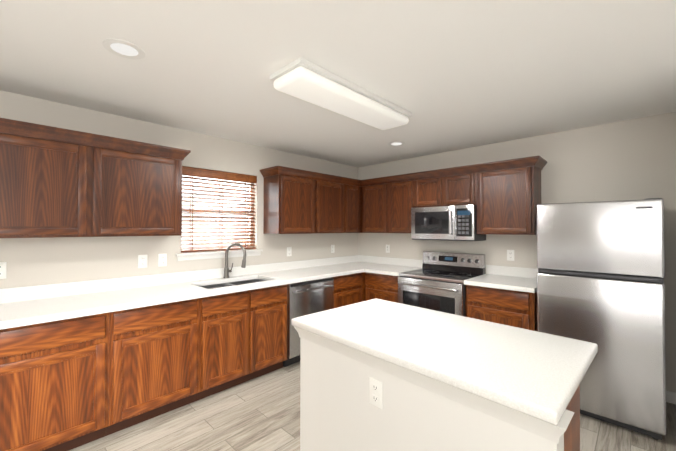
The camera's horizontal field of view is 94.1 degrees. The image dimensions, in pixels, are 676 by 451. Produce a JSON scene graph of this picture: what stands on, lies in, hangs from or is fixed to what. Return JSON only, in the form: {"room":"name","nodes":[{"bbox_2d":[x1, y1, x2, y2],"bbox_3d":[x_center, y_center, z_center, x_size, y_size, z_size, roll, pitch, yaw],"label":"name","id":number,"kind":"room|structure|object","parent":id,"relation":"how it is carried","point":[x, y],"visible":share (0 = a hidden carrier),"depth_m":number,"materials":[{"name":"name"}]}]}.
{"room":"kitchen","nodes":[
{"label":"kitchen","id":0,"kind":"room"},
{"bbox_2d":[0,90,357,288],"bbox_3d":[-2.164,0.260,2.462,0.150,2.390,7.000,-1,-1,44],"label":"wall","id":1,"kind":"structure","parent":0,"point":[36,261],"depth_m":2.81,"materials":[{"name":"grey paint"}]},
{"bbox_2d":[0,262,6,278],"bbox_3d":[-2.336,0.312,2.168,0.008,0.116,0.072,-1,-1,44],"label":"electrical outlet","id":2,"kind":"object","parent":1,"relation":"attached to","point":[3,269],"visible":1,"depth_m":2.18,"materials":[{"name":"white plastic"}]},
{"bbox_2d":[0,133,181,237],"bbox_3d":[-2.131,-0.288,2.157,0.323,0.740,1.920,-1,-1,44],"label":"upper cabinet","id":3,"kind":"object","parent":1,"relation":"attached to","point":[50,189],"visible":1,"depth_m":2.25,"materials":[{"name":"brown wood"}]},
{"bbox_2d":[0,118,190,159],"bbox_3d":[-1.992,-0.621,2.063,0.052,0.083,1.972,-1,-1,44],"label":"crown molding","id":4,"kind":"structure","parent":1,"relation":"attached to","point":[21,128],"depth_m":2.25,"materials":[{"name":"brown wood"}]},
{"bbox_2d":[138,255,147,267],"bbox_3d":[-1.732,0.318,2.795,0.008,0.116,0.072,-1,-1,44],"label":"electrical outlet","id":5,"kind":"object","parent":1,"relation":"attached to","point":[142,261],"visible":1,"depth_m":2.79,"materials":[{"name":"white plastic"}]},
{"bbox_2d":[158,254,166,266],"bbox_3d":[-1.621,0.319,2.910,0.008,0.116,0.072,-1,-1,44],"label":"electrical outlet","id":6,"kind":"object","parent":1,"relation":"attached to","point":[162,259],"visible":1,"depth_m":2.91,"materials":[{"name":"white plastic"}]},
{"bbox_2d":[175,177,262,260],"bbox_3d":[-1.253,-0.117,3.365,0.165,0.920,0.940,-1,-1,44],"label":"window","id":7,"kind":"structure","parent":1,"relation":"in","point":[186,256],"depth_m":3.33,"materials":[{"name":"white plastic"}]},
{"bbox_2d":[181,166,256,252],"bbox_3d":[-1.249,-0.154,3.361,0.066,0.842,0.824,-1,-1,44],"label":"window blinds","id":8,"kind":"object","parent":7,"relation":"attached to","point":[202,174],"visible":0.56,"depth_m":3.32,"materials":[{"name":"brown wood"}]},
{"bbox_2d":[260,167,277,176],"bbox_3d":[-0.784,-0.607,3.576,0.300,0.083,0.052,-1,-1,44],"label":"crown molding","id":9,"kind":"structure","parent":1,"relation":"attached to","point":[266,172],"depth_m":3.59,"materials":[{"name":"brown wood"}]},
{"bbox_2d":[287,247,291,255],"bbox_3d":[-0.613,0.329,3.959,0.008,0.116,0.072,-1,-1,44],"label":"electrical outlet","id":10,"kind":"object","parent":1,"relation":"attached to","point":[289,251],"visible":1,"depth_m":3.96,"materials":[{"name":"white plastic"}]},
{"bbox_2d":[263,174,361,233],"bbox_3d":[-0.162,-0.269,4.203,0.323,0.740,1.719,-1,-1,44],"label":"upper cabinet","id":11,"kind":"object","parent":1,"relation":"attached to","point":[295,205],"visible":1,"depth_m":3.80,"materials":[{"name":"brown wood"}]},
{"bbox_2d":[272,166,359,185],"bbox_3d":[-0.187,-0.604,3.939,0.052,0.083,1.402,-1,-1,44],"label":"crown molding","id":12,"kind":"structure","parent":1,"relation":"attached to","point":[281,170],"depth_m":3.81,"materials":[{"name":"brown wood"}]},
{"bbox_2d":[331,245,334,252],"bbox_3d":[-0.075,0.334,4.518,0.008,0.116,0.072,-1,-1,44],"label":"electrical outlet","id":13,"kind":"object","parent":1,"relation":"attached to","point":[332,248],"visible":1,"depth_m":4.52,"materials":[{"name":"white plastic"}]},
{"bbox_2d":[0,0,675,166],"bbox_3d":[0.052,-1.015,0.341,6.300,0.120,7.300,-1,-1,44],"label":"ceiling","id":14,"kind":"structure","parent":0,"point":[451,75],"depth_m":1.84,"materials":[{"name":"white paint"}]},
{"bbox_2d":[102,39,144,58],"bbox_3d":[-1.141,-0.940,1.683,0.190,0.004,0.190,-1,-1,44],"label":"recessed light","id":15,"kind":"object","parent":14,"relation":"in","point":[126,49],"visible":1,"depth_m":1.67,"materials":[{"name":"white plastic"}]},
{"bbox_2d":[270,57,411,129],"bbox_3d":[0.092,-0.889,2.286,0.300,0.094,1.180,-1,-1,44],"label":"ceiling light fixture","id":16,"kind":"object","parent":14,"relation":"attached to","point":[306,80],"visible":1,"depth_m":2.08,"materials":[{"name":"white plastic"}]},
{"bbox_2d":[388,141,404,145],"bbox_3d":[0.662,-0.923,3.556,0.190,0.004,0.190,-1,-1,44],"label":"recessed light","id":17,"kind":"object","parent":14,"relation":"in","point":[397,143],"visible":1,"depth_m":3.54,"materials":[{"name":"white plastic"}]},
{"bbox_2d":[69,361,675,450],"bbox_3d":[0.052,1.495,0.318,6.300,0.120,7.300,-1,-1,44],"label":"floor","id":18,"kind":"structure","parent":0,"point":[261,413],"depth_m":2.25,"materials":[{"name":"grey wood"}]},
{"bbox_2d":[0,312,108,450],"bbox_3d":[-1.969,1.014,2.100,0.618,0.875,0.619,-1,-1,44],"label":"base cabinet","id":19,"kind":"object","parent":18,"relation":"on","point":[54,385],"visible":0.96,"depth_m":1.92,"materials":[{"name":"brown wood"}]},
{"bbox_2d":[106,298,198,435],"bbox_3d":[-1.546,1.018,2.540,0.618,0.875,0.599,-1,-1,44],"label":"base cabinet","id":20,"kind":"object","parent":18,"relation":"on","point":[153,361],"visible":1,"depth_m":2.30,"materials":[{"name":"brown wood"}]},
{"bbox_2d":[195,284,287,400],"bbox_3d":[-1.030,1.023,3.077,0.618,0.875,0.889,-1,-1,44],"label":"base cabinet","id":21,"kind":"object","parent":18,"relation":"on","point":[242,336],"visible":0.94,"depth_m":2.81,"materials":[{"name":"brown wood"}]},
{"bbox_2d":[0,255,383,328],"bbox_3d":[-1.022,0.514,3.059,0.660,0.140,4.548,-1,-1,44],"label":"countertop","id":22,"kind":"structure","parent":21,"relation":"on","point":[28,305],"depth_m":2.56,"materials":[{"name":"white stone"}]},
{"bbox_2d":[199,279,266,288],"bbox_3d":[-0.997,0.680,3.080,0.460,0.188,0.785,-1,-1,44],"label":"sink","id":23,"kind":"object","parent":22,"relation":"in","point":[231,283],"visible":0.04,"depth_m":3.25,"materials":[{"name":"silver metal"}]},
{"bbox_2d":[223,243,245,277],"bbox_3d":[-1.074,0.364,3.273,0.222,0.364,0.156,-1,-1,44],"label":"faucet","id":24,"kind":"object","parent":22,"relation":"on","point":[227,271],"visible":1,"depth_m":3.27,"materials":[{"name":"silver metal"}]},
{"bbox_2d":[283,277,333,366],"bbox_3d":[-0.468,1.031,3.594,0.654,0.868,0.629,-1,-1,44],"label":"dishwasher","id":25,"kind":"object","parent":18,"relation":"on","point":[304,298],"visible":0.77,"depth_m":3.31,"materials":[{"name":"grey metal"}]},
{"bbox_2d":[333,272,362,308],"bbox_3d":[-0.085,1.032,4.058,0.618,0.875,0.564,-1,-1,44],"label":"base cabinet","id":26,"kind":"object","parent":18,"relation":"on","point":[347,289],"visible":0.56,"depth_m":3.84,"materials":[{"name":"brown wood"}]},
{"bbox_2d":[363,272,364,300],"bbox_3d":[0.311,1.036,4.499,0.578,0.875,0.617,-1,-1,44],"label":"base cabinet","id":27,"kind":"object","parent":18,"relation":"on","point":[363,286],"depth_m":4.11,"materials":[{"name":"brown wood"}]},
{"bbox_2d":[365,272,398,302],"bbox_3d":[0.742,1.032,4.084,0.539,0.875,0.618,-1,-1,44],"label":"base cabinet","id":28,"kind":"object","parent":18,"relation":"on","point":[381,286],"visible":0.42,"depth_m":3.87,"materials":[{"name":"brown wood"}]},
{"bbox_2d":[364,257,422,275],"bbox_3d":[0.746,0.524,4.064,0.496,0.140,0.648,-1,-1,44],"label":"countertop","id":29,"kind":"structure","parent":28,"relation":"on","point":[388,265],"depth_m":4.24,"materials":[{"name":"white stone"}]},
{"bbox_2d":[294,326,579,450],"bbox_3d":[0.326,1.008,1.462,0.379,0.875,1.281,1,-1,-44],"label":"kitchen island","id":30,"kind":"object","parent":18,"relation":"on","point":[451,382],"depth_m":1.30,"materials":[{"name":"white paint"}]},
{"bbox_2d":[369,377,381,408],"bbox_3d":[0.167,0.740,1.391,0.008,0.116,0.072,1,-1,-44],"label":"outlet","id":31,"kind":"object","parent":30,"relation":"attached to","point":[375,392],"visible":1,"depth_m":1.39,"materials":[{"name":"white plastic"}]},
{"bbox_2d":[291,298,597,421],"bbox_3d":[0.448,0.551,1.607,0.764,0.040,1.276,1,-1,-44],"label":"island countertop","id":32,"kind":"structure","parent":30,"relation":"on","point":[537,372],"depth_m":1.35,"materials":[{"name":"white stone"}]},
{"bbox_2d":[398,251,485,316],"bbox_3d":[1.162,0.898,3.584,0.755,1.135,0.702,-1,-1,44],"label":"range","id":33,"kind":"object","parent":18,"relation":"on","point":[436,282],"visible":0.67,"depth_m":3.49,"materials":[{"name":"grey metal"}]},
{"bbox_2d":[466,285,531,329],"bbox_3d":[1.694,1.024,3.168,0.579,0.875,0.618,-1,-1,44],"label":"base cabinet","id":34,"kind":"object","parent":18,"relation":"on","point":[513,308],"visible":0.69,"depth_m":2.93,"materials":[{"name":"brown wood"}]},
{"bbox_2d":[532,292,536,330],"bbox_3d":[1.916,1.022,2.968,0.018,0.875,0.598,-1,-1,44],"label":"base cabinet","id":35,"kind":"object","parent":18,"relation":"on","point":[534,311],"depth_m":2.76,"materials":[{"name":"brown wood"}]},
{"bbox_2d":[464,265,537,292],"bbox_3d":[1.695,0.515,3.151,0.608,0.140,0.648,-1,-1,44],"label":"countertop","id":36,"kind":"structure","parent":35,"relation":"on","point":[499,277],"depth_m":3.18,"materials":[{"name":"white stone"}]},
{"bbox_2d":[536,198,665,439],"bbox_3d":[2.141,0.637,2.584,0.730,1.638,0.749,-1,-1,44],"label":"refrigerator","id":37,"kind":"object","parent":18,"relation":"on","point":[600,274],"visible":0.83,"depth_m":2.25,"materials":[{"name":"grey metal"}]},
{"bbox_2d":[358,112,675,392],"bbox_3d":[2.531,0.264,2.906,6.300,2.390,0.150,-1,-1,44],"label":"wall","id":38,"kind":"structure","parent":0,"point":[633,159],"depth_m":3.01,"materials":[{"name":"grey paint"}]},
{"bbox_2d":[362,180,413,232],"bbox_3d":[0.739,-0.268,4.304,0.832,0.740,0.323,-1,-1,44],"label":"upper cabinet","id":39,"kind":"object","parent":38,"relation":"attached to","point":[387,207],"visible":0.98,"depth_m":4.18,"materials":[{"name":"brown wood"}]},
{"bbox_2d":[386,245,389,252],"bbox_3d":[0.717,0.334,4.540,0.072,0.116,0.008,-1,-1,44],"label":"electrical outlet","id":40,"kind":"object","parent":38,"relation":"attached to","point":[387,248],"visible":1,"depth_m":4.53,"materials":[{"name":"white plastic"}]},
{"bbox_2d":[414,173,475,207],"bbox_3d":[1.313,-0.432,3.753,0.759,0.422,0.323,-1,-1,44],"label":"upper cabinet","id":41,"kind":"object","parent":38,"relation":"attached to","point":[454,190],"visible":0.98,"depth_m":3.61,"materials":[{"name":"brown wood"}]},
{"bbox_2d":[411,205,485,240],"bbox_3d":[1.282,-0.024,3.716,0.754,0.390,0.410,-1,-1,44],"label":"microwave","id":42,"kind":"object","parent":41,"relation":"attached to","point":[453,223],"visible":1,"depth_m":3.55,"materials":[{"name":"grey metal"}]},
{"bbox_2d":[360,156,543,186],"bbox_3d":[1.102,-0.606,3.725,2.207,0.083,0.052,-1,-1,44],"label":"crown molding","id":43,"kind":"structure","parent":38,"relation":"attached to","point":[535,161],"depth_m":3.47,"materials":[{"name":"brown wood"}]},
{"bbox_2d":[476,166,540,234],"bbox_3d":[1.781,-0.278,3.301,0.539,0.740,0.323,-1,-1,44],"label":"upper cabinet","id":44,"kind":"object","parent":38,"relation":"attached to","point":[508,201],"visible":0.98,"depth_m":3.17,"materials":[{"name":"brown wood"}]},
{"bbox_2d":[507,250,513,260],"bbox_3d":[1.877,0.324,3.424,0.072,0.116,0.008,-1,-1,44],"label":"electrical outlet","id":45,"kind":"object","parent":38,"relation":"attached to","point":[510,255],"visible":1,"depth_m":3.42,"materials":[{"name":"white plastic"}]},
{"bbox_2d":[536,159,546,169],"bbox_3d":[2.010,-0.612,3.115,0.052,0.083,0.278,-1,-1,44],"label":"crown molding","id":46,"kind":"structure","parent":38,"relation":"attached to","point":[545,162],"depth_m":3.16,"materials":[{"name":"brown wood"}]},
{"bbox_2d":[666,390,675,403],"bbox_3d":[2.456,1.413,2.854,0.890,0.090,0.014,-1,-1,44],"label":"baseboard","id":47,"kind":"structure","parent":38,"relation":"attached to","point":[670,397],"depth_m":2.57,"materials":[{"name":"white wood"}]},
{"label":"outside","id":48,"kind":"structure","parent":0,"visible":0},
{"bbox_2d":[182,175,248,246],"bbox_3d":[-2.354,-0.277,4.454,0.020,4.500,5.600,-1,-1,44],"label":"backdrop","id":49,"kind":"structure","parent":48,"point":[214,208],"depth_m":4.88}
]}

